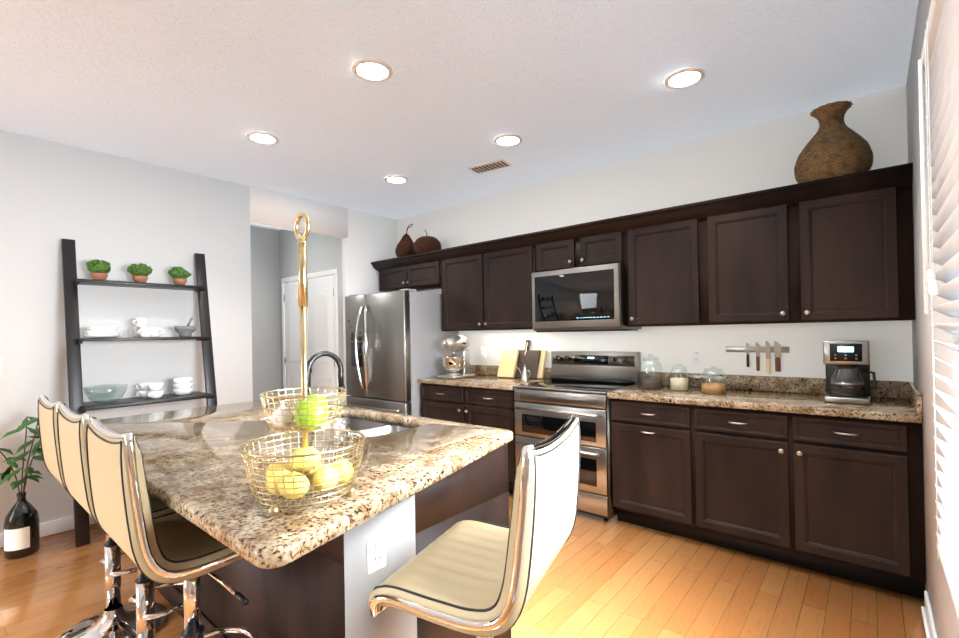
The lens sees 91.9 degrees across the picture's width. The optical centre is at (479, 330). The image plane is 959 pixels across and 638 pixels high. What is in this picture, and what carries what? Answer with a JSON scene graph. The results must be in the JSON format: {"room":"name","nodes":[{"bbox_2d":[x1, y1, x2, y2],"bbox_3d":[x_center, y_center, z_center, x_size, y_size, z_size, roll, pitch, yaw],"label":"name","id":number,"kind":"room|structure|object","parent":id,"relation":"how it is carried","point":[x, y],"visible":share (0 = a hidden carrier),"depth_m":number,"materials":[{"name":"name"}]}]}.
{"room":"kitchen","nodes":[
{"label":"kitchen","id":0,"kind":"room"},
{"bbox_2d":[0,130,397,532],"bbox_3d":[-3.599,0.049,2.598,0.120,2.740,8.000,-1,0,40],"label":"wall","id":1,"kind":"structure","parent":0,"point":[120,215],"depth_m":3.55,"materials":[{"name":"white paint"}]},
{"bbox_2d":[0,356,3,374],"bbox_3d":[-3.154,0.229,3.019,0.008,0.120,0.075,-1,0,40],"label":"switch plate","id":2,"kind":"object","parent":1,"relation":"attached to","point":[1,366],"visible":1,"depth_m":3.04,"materials":[{"name":"white plastic"}]},
{"bbox_2d":[0,515,95,547],"bbox_3d":[-4.088,1.376,1.877,0.012,0.095,6.250,-1,0,40],"label":"baseboard","id":3,"kind":"structure","parent":1,"relation":"attached to","point":[56,526],"depth_m":3.23,"materials":[{"name":"white"}]},
{"bbox_2d":[375,256,422,291],"bbox_3d":[-0.866,-0.624,5.297,0.500,0.331,0.337,-1,0,40],"label":"upper cabinet","id":4,"kind":"object","parent":1,"relation":"attached to","point":[393,271],"depth_m":5.16,"materials":[{"name":"brown wood"}]},
{"bbox_2d":[395,224,415,256],"bbox_3d":[-0.824,-0.993,5.233,0.256,0.404,0.256,-1,0,40],"label":"pear","id":5,"kind":"object","parent":4,"relation":"on","point":[405,245],"visible":0.69,"depth_m":5.14,"materials":[{"name":"brown wood"}]},
{"bbox_2d":[250,226,281,400],"bbox_3d":[-3.745,0.066,4.828,0.120,2.740,3.620,-1,0,40],"label":"wall","id":6,"kind":"structure","parent":0,"point":[265,313],"depth_m":5.94,"materials":[{"name":"grey paint"}]},
{"bbox_2d":[279,229,343,404],"bbox_3d":[-2.025,0.040,5.666,1.430,2.740,0.120,-1,0,40],"label":"wall","id":7,"kind":"structure","parent":0,"point":[324,253],"depth_m":5.53,"materials":[{"name":"grey paint"}]},
{"bbox_2d":[281,268,339,404],"bbox_3d":[-2.086,0.361,5.593,1.260,2.100,0.074,-1,0,40],"label":"hall door","id":8,"kind":"structure","parent":7,"relation":"in","point":[322,321],"depth_m":5.51,"materials":[{"name":"white wood"}]},
{"bbox_2d":[0,0,918,229],"bbox_3d":[-2.400,-1.399,1.639,6.700,0.100,8.500,-1,0,40],"label":"ceiling","id":9,"kind":"structure","parent":0,"point":[205,87],"depth_m":2.56,"materials":[{"name":"paint"}]},
{"bbox_2d":[246,131,278,144],"bbox_3d":[-1.521,-1.348,3.254,0.210,0.012,0.210,-1,0,40],"label":"recessed light","id":10,"kind":"object","parent":9,"relation":"in","point":[259,137],"visible":1,"depth_m":3.24,"materials":[{"name":"white"}]},
{"bbox_2d":[352,58,392,81],"bbox_3d":[-0.566,-1.370,2.448,0.210,0.012,0.210,-1,0,40],"label":"recessed light","id":11,"kind":"object","parent":9,"relation":"in","point":[370,70],"visible":1,"depth_m":2.44,"materials":[{"name":"white"}]},
{"bbox_2d":[385,175,407,183],"bbox_3d":[-0.747,-1.356,4.171,0.210,0.012,0.210,-1,0,40],"label":"recessed light","id":12,"kind":"object","parent":9,"relation":"in","point":[395,179],"visible":0.98,"depth_m":4.17,"materials":[{"name":"white"}]},
{"bbox_2d":[468,159,511,173],"bbox_3d":[0.086,-1.374,3.887,0.340,0.009,0.170,-1,0,32],"label":"ceiling vent","id":13,"kind":"object","parent":9,"relation":"in","point":[490,166],"visible":1,"depth_m":3.87,"materials":[{"name":"white metal"}]},
{"bbox_2d":[494,134,522,146],"bbox_3d":[0.208,-1.379,3.365,0.210,0.012,0.210,-1,0,40],"label":"recessed light","id":14,"kind":"object","parent":9,"relation":"in","point":[506,140],"visible":1,"depth_m":3.36,"materials":[{"name":"white"}]},
{"bbox_2d":[664,67,704,88],"bbox_3d":[1.140,-1.400,2.579,0.210,0.012,0.210,-1,0,40],"label":"recessed light","id":15,"kind":"object","parent":9,"relation":"in","point":[684,78],"visible":1,"depth_m":2.57,"materials":[{"name":"white"}]},
{"bbox_2d":[0,492,925,637],"bbox_3d":[-2.349,1.441,1.621,6.700,0.100,8.500,-1,0,40],"label":"floor","id":16,"kind":"structure","parent":0,"point":[613,577],"depth_m":2.36,"materials":[{"name":"brown wood"}]},
{"bbox_2d":[0,417,43,559],"bbox_3d":[-2.844,0.941,2.933,0.401,0.931,0.452,-1,0,40],"label":"potted plant","id":17,"kind":"object","parent":16,"relation":"on","point":[21,532],"visible":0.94,"depth_m":2.88,"materials":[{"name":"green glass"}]},
{"bbox_2d":[37,394,168,637],"bbox_3d":[-1.677,0.832,2.115,0.531,1.096,0.437,-1,0,40],"label":"bar stool","id":18,"kind":"object","parent":16,"relation":"on","point":[116,618],"visible":0.31,"depth_m":2.09,"materials":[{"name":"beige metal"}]},
{"bbox_2d":[57,403,201,637],"bbox_3d":[-1.295,0.824,1.792,0.531,1.096,0.437,-1,0,40],"label":"bar stool","id":19,"kind":"object","parent":16,"relation":"on","point":[71,428],"visible":0.44,"depth_m":1.72,"materials":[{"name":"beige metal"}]},
{"bbox_2d":[61,239,216,546],"bbox_3d":[-2.462,0.377,3.461,0.476,2.060,0.912,-1,0,40],"label":"ladder shelf","id":20,"kind":"object","parent":16,"relation":"on","point":[74,340],"visible":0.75,"depth_m":3.26,"materials":[{"name":"black wood"}]},
{"bbox_2d":[86,259,110,279],"bbox_3d":[-2.753,-0.435,3.346,0.149,0.156,0.146,-1,0,40],"label":"topiary","id":21,"kind":"object","parent":20,"relation":"on","point":[98,269],"visible":0.94,"depth_m":3.31,"materials":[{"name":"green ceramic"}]},
{"bbox_2d":[83,326,123,337],"bbox_3d":[-2.701,0.011,3.332,0.230,0.081,0.230,-1,0,40],"label":"plate stack","id":22,"kind":"object","parent":20,"relation":"on","point":[103,332],"visible":1,"depth_m":3.26,"materials":[{"name":"white ceramic"}]},
{"bbox_2d":[83,384,127,402],"bbox_3d":[-2.662,0.452,3.303,0.256,0.118,0.256,-1,0,40],"label":"glass bowl","id":23,"kind":"object","parent":20,"relation":"on","point":[112,398],"visible":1,"depth_m":3.29,"materials":[{"name":"clear glass"}]},
{"bbox_2d":[127,263,152,282],"bbox_3d":[-2.585,-0.437,3.530,0.149,0.155,0.166,-1,0,40],"label":"topiary","id":24,"kind":"object","parent":20,"relation":"on","point":[140,272],"visible":0.98,"depth_m":3.49,"materials":[{"name":"green plant"}]},
{"bbox_2d":[130,318,162,336],"bbox_3d":[-2.537,-0.023,3.533,0.164,0.146,0.204,-1,0,40],"label":"mugs","id":25,"kind":"object","parent":20,"relation":"on","point":[141,329],"visible":1,"depth_m":3.49,"materials":[{"name":"white ceramic"}]},
{"bbox_2d":[136,382,163,398],"bbox_3d":[-2.497,0.454,3.509,0.227,0.111,0.150,-1,0,40],"label":"cups","id":26,"kind":"object","parent":20,"relation":"on","point":[152,390],"visible":1,"depth_m":3.49,"materials":[{"name":"white ceramic"}]},
{"bbox_2d":[168,266,190,284],"bbox_3d":[-2.411,-0.439,3.737,0.155,0.156,0.159,-1,0,40],"label":"topiary","id":27,"kind":"object","parent":20,"relation":"on","point":[179,275],"visible":0.98,"depth_m":3.69,"materials":[{"name":"green plant"}]},
{"bbox_2d":[173,377,192,394],"bbox_3d":[-2.359,0.441,3.689,0.142,0.134,0.135,-1,0,40],"label":"bowls","id":28,"kind":"object","parent":20,"relation":"on","point":[182,385],"visible":1,"depth_m":3.64,"materials":[{"name":"white ceramic"}]},
{"bbox_2d":[174,317,196,336],"bbox_3d":[-2.366,-0.029,3.729,0.156,0.154,0.154,-1,0,40],"label":"mortar","id":29,"kind":"object","parent":20,"relation":"on","point":[187,330],"visible":1,"depth_m":3.69,"materials":[{"name":"grey stone"}]},
{"bbox_2d":[86,417,257,637],"bbox_3d":[-0.905,0.814,1.464,0.531,1.096,0.437,-1,0,40],"label":"bar stool","id":30,"kind":"object","parent":16,"relation":"on","point":[173,547],"visible":0.83,"depth_m":1.31,"materials":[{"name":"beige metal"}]},
{"bbox_2d":[154,475,510,637],"bbox_3d":[-0.858,0.931,2.300,1.921,0.875,0.850,-1,0,40],"label":"kitchen island","id":31,"kind":"object","parent":16,"relation":"on","point":[321,570],"depth_m":1.57,"materials":[{"name":"brown wood"}]},
{"bbox_2d":[99,399,512,578],"bbox_3d":[-0.888,0.472,2.095,2.258,0.040,1.220,-1,0,40],"label":"island countertop","id":32,"kind":"structure","parent":31,"relation":"on","point":[193,464],"depth_m":1.56,"materials":[{"name":"beige stone"}]},
{"bbox_2d":[239,212,365,515],"bbox_3d":[-0.456,0.065,1.204,0.304,0.745,0.304,-1,0,40],"label":"fruit stand","id":33,"kind":"object","parent":32,"relation":"on","point":[283,478],"visible":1,"depth_m":1.17,"materials":[{"name":"gold metal"}]},
{"bbox_2d":[300,351,346,428],"bbox_3d":[-0.691,0.270,2.105,0.105,0.357,0.216,-1,0,40],"label":"faucet","id":34,"kind":"object","parent":32,"relation":"on","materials":[{"name":"silver metal"}]},
{"bbox_2d":[330,418,348,443],"bbox_3d":[-0.554,0.398,1.839,0.076,0.092,0.075,-1,0,40],"label":"crystal glass","id":35,"kind":"object","parent":32,"relation":"on","point":[343,423],"visible":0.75,"depth_m":1.81,"materials":[{"name":"clear glass"}]},
{"bbox_2d":[323,415,358,426],"bbox_3d":[-0.745,0.586,2.400,0.398,0.212,0.390,-1,0,40],"label":"sink","id":36,"kind":"object","parent":32,"relation":"in","point":[352,418],"depth_m":2.63,"materials":[{"name":"grey metal"}]},
{"bbox_2d":[355,423,406,434],"bbox_3d":[-0.453,0.569,2.154,0.318,0.192,0.390,-1,0,40],"label":"sink","id":37,"kind":"object","parent":32,"relation":"in","point":[382,427],"depth_m":2.35,"materials":[{"name":"silver metal"}]},
{"bbox_2d":[345,289,457,416],"bbox_3d":[-0.853,0.487,4.941,0.970,1.765,0.823,-1,0,40],"label":"fridge","id":38,"kind":"object","parent":16,"relation":"on","point":[396,350],"visible":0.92,"depth_m":4.60,"materials":[{"name":"grey metal"}]},
{"bbox_2d":[421,385,516,492],"bbox_3d":[0.061,0.926,4.343,1.123,0.875,0.622,-1,0,40],"label":"base cabinet","id":39,"kind":"object","parent":16,"relation":"on","point":[494,408],"depth_m":4.03,"materials":[{"name":"brown wood"}]},
{"bbox_2d":[418,373,550,388],"bbox_3d":[0.043,0.469,4.338,1.127,0.040,0.646,-1,0,40],"label":"countertop","id":40,"kind":"structure","parent":39,"relation":"on","point":[481,380],"depth_m":4.15,"materials":[{"name":"beige stone"}]},
{"bbox_2d":[437,335,475,378],"bbox_3d":[-0.208,0.246,4.499,0.268,0.416,0.345,-1,0,40],"label":"stand mixer","id":41,"kind":"object","parent":40,"relation":"on","point":[457,366],"visible":1,"depth_m":4.43,"materials":[{"name":"silver metal"}]},
{"bbox_2d":[497,340,546,378],"bbox_3d":[0.395,0.264,4.332,0.450,0.352,0.183,-1,0,40],"label":"cutting boards","id":42,"kind":"object","parent":40,"relation":"on","point":[533,361],"visible":0.96,"depth_m":4.32,"materials":[{"name":"brown wood"}]},
{"bbox_2d":[517,364,530,381],"bbox_3d":[0.381,0.365,4.006,0.150,0.150,0.071,-1,0,40],"label":"can","id":43,"kind":"object","parent":40,"relation":"on","point":[524,376],"visible":1,"depth_m":3.98,"materials":[{"name":"silver metal"}]},
{"bbox_2d":[368,414,580,637],"bbox_3d":[0.029,0.796,1.281,0.435,1.096,0.531,-1,0,25],"label":"bar stool","id":44,"kind":"object","parent":16,"relation":"on","point":[479,578],"visible":1,"depth_m":1.11,"materials":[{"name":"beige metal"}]},
{"bbox_2d":[514,351,640,520],"bbox_3d":[0.771,0.762,3.682,0.780,1.170,0.711,-1,0,40],"label":"range","id":45,"kind":"object","parent":16,"relation":"on","point":[581,384],"visible":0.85,"depth_m":3.50,"materials":[{"name":"silver metal"}]},
{"bbox_2d":[607,397,697,540],"bbox_3d":[1.316,0.897,3.284,0.542,0.875,0.622,-1,0,40],"label":"base cabinet","id":46,"kind":"object","parent":16,"relation":"on","point":[652,442],"depth_m":3.04,"materials":[{"name":"brown wood"}]},
{"bbox_2d":[694,405,925,598],"bbox_3d":[1.920,0.883,2.775,1.038,0.875,0.622,-1,0,40],"label":"base cabinet","id":47,"kind":"object","parent":16,"relation":"on","point":[798,471],"depth_m":2.48,"materials":[{"name":"brown wood"}]},
{"bbox_2d":[607,385,921,424],"bbox_3d":[1.695,0.431,2.945,1.584,0.040,0.646,-1,0,40],"label":"countertop","id":48,"kind":"structure","parent":47,"relation":"on","point":[764,400],"depth_m":2.70,"materials":[{"name":"beige stone"}]},
{"bbox_2d":[640,354,662,389],"bbox_3d":[1.242,0.295,3.358,0.156,0.251,0.156,-1,0,40],"label":"jar","id":49,"kind":"object","parent":48,"relation":"on","point":[651,382],"visible":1,"depth_m":3.30,"materials":[{"name":"clear glass"}]},
{"bbox_2d":[670,364,688,390],"bbox_3d":[1.401,0.325,3.251,0.124,0.184,0.124,-1,0,40],"label":"jar","id":50,"kind":"object","parent":48,"relation":"on","point":[679,384],"visible":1,"depth_m":3.21,"materials":[{"name":"clear glass"}]},
{"bbox_2d":[701,366,726,394],"bbox_3d":[1.551,0.324,3.072,0.152,0.178,0.152,-1,0,40],"label":"jar","id":51,"kind":"object","parent":48,"relation":"on","point":[717,388],"visible":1,"depth_m":3.02,"materials":[{"name":"clear glass"}]},
{"bbox_2d":[823,340,876,404],"bbox_3d":[2.096,0.228,2.622,0.227,0.345,0.245,-1,0,40],"label":"coffee maker","id":52,"kind":"object","parent":48,"relation":"on","point":[847,366],"visible":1,"depth_m":2.58,"materials":[{"name":"silver metal"}]},
{"bbox_2d":[397,85,912,381],"bbox_3d":[0.803,-0.020,4.196,4.790,2.740,0.120,-1,0,40],"label":"wall","id":53,"kind":"structure","parent":0,"point":[758,157],"depth_m":3.45,"materials":[{"name":"white paint"}]},
{"bbox_2d":[407,250,438,289],"bbox_3d":[-0.484,-0.633,4.975,0.500,0.331,0.337,-1,0,40],"label":"upper cabinet","id":54,"kind":"object","parent":53,"relation":"attached to","point":[422,269],"depth_m":4.84,"materials":[{"name":"brown wood"}]},
{"bbox_2d":[413,230,441,253],"bbox_3d":[-0.564,-0.950,5.014,0.306,0.302,0.305,-1,0,40],"label":"pumpkin","id":55,"kind":"object","parent":54,"relation":"on","point":[423,244],"visible":0.79,"depth_m":4.90,"materials":[{"name":"brown"}]},
{"bbox_2d":[481,347,486,357],"bbox_3d":[0.044,0.222,4.755,0.072,0.120,0.008,-1,0,40],"label":"electrical outlet plate","id":56,"kind":"object","parent":53,"relation":"attached to","point":[483,352],"visible":1,"depth_m":4.75,"materials":[{"name":"white plastic"}]},
{"bbox_2d":[439,234,534,330],"bbox_3d":[0.142,-0.410,4.449,1.128,0.806,0.337,-1,0,40],"label":"upper cabinet","id":57,"kind":"object","parent":53,"relation":"attached to","point":[483,285],"depth_m":4.28,"materials":[{"name":"brown wood"}]},
{"bbox_2d":[535,226,578,271],"bbox_3d":[0.726,-0.661,3.954,0.412,0.331,0.337,-1,0,40],"label":"upper cabinet","id":58,"kind":"object","parent":53,"relation":"attached to","point":[557,249],"depth_m":3.80,"materials":[{"name":"brown wood"}]},
{"bbox_2d":[579,218,626,266],"bbox_3d":[1.031,-0.668,3.697,0.385,0.331,0.337,-1,0,40],"label":"upper cabinet","id":59,"kind":"object","parent":53,"relation":"attached to","point":[601,242],"depth_m":3.55,"materials":[{"name":"brown wood"}]},
{"bbox_2d":[532,263,641,331],"bbox_3d":[0.862,-0.245,3.787,0.767,0.502,0.423,-1,0,40],"label":"microwave","id":60,"kind":"object","parent":59,"relation":"attached to","point":[586,298],"visible":0.94,"depth_m":3.58,"materials":[{"name":"silver metal"}]},
{"bbox_2d":[623,202,706,326],"bbox_3d":[1.391,-0.439,3.396,0.545,0.806,0.337,-1,0,40],"label":"upper cabinet","id":61,"kind":"object","parent":53,"relation":"attached to","point":[666,283],"depth_m":3.25,"materials":[{"name":"brown wood"}]},
{"bbox_2d":[692,348,701,363],"bbox_3d":[1.610,0.186,3.433,0.072,0.120,0.008,-1,0,40],"label":"electrical outlet plate","id":62,"kind":"object","parent":53,"relation":"attached to","point":[696,355],"visible":1,"depth_m":3.43,"materials":[{"name":"white plastic"}]},
{"bbox_2d":[703,186,798,324],"bbox_3d":[1.792,-0.448,3.057,0.505,0.806,0.337,-1,0,40],"label":"upper cabinet","id":63,"kind":"object","parent":53,"relation":"attached to","point":[749,239],"depth_m":2.91,"materials":[{"name":"brown wood"}]},
{"bbox_2d":[794,101,873,182],"bbox_3d":[2.096,-1.089,2.756,0.376,0.458,0.376,-1,0,40],"label":"wicker vase","id":64,"kind":"object","parent":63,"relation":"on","point":[836,145],"visible":0.79,"depth_m":2.65,"materials":[{"name":"brown"}]},
{"bbox_2d":[726,341,789,373],"bbox_3d":[1.897,0.178,3.177,0.380,0.225,0.030,-1,0,40],"label":"knife strip","id":65,"kind":"object","parent":53,"relation":"attached to","point":[777,349],"visible":1,"depth_m":3.14,"materials":[{"name":"silver metal"}]},
{"bbox_2d":[470,365,905,396],"bbox_3d":[1.157,0.376,3.808,3.517,0.099,0.020,-1,0,40],"label":"backsplash","id":66,"kind":"structure","parent":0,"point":[779,384],"depth_m":3.13,"materials":[{"name":"brown stone"}]},
{"bbox_2d":[906,0,958,637],"bbox_3d":[-0.029,-0.034,-0.413,0.120,2.740,8.000,-1,0,40],"label":"wall","id":67,"kind":"structure","parent":0,"point":[946,620],"depth_m":1.95,"materials":[{"name":"grey paint"}]},
{"bbox_2d":[795,162,914,322],"bbox_3d":[2.185,-0.457,2.726,0.523,0.806,0.337,-1,0,40],"label":"upper cabinet","id":68,"kind":"object","parent":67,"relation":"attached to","point":[837,249],"depth_m":2.58,"materials":[{"name":"brown wood"}]},
{"bbox_2d":[906,381,921,412],"bbox_3d":[2.286,0.347,2.434,0.020,0.099,0.621,-1,0,40],"label":"backsplash","id":69,"kind":"structure","parent":67,"relation":"attached to","point":[912,391],"depth_m":2.32,"materials":[{"name":"brown stone"}]},
{"bbox_2d":[921,590,937,637],"bbox_3d":[-0.274,1.292,-0.626,0.024,0.095,7.340,-1,0,40],"label":"baseboard","id":70,"kind":"structure","parent":67,"relation":"attached to","point":[929,624],"depth_m":2.03,"materials":[{"name":"white"}]},
{"bbox_2d":[918,0,958,619],"bbox_3d":[1.009,-0.086,0.974,0.071,1.427,0.930,-1,0,40],"label":"window blinds","id":71,"kind":"object","parent":67,"relation":"attached to","point":[938,61],"visible":1,"depth_m":1.14,"materials":[{"name":"white plastic"}]}
]}

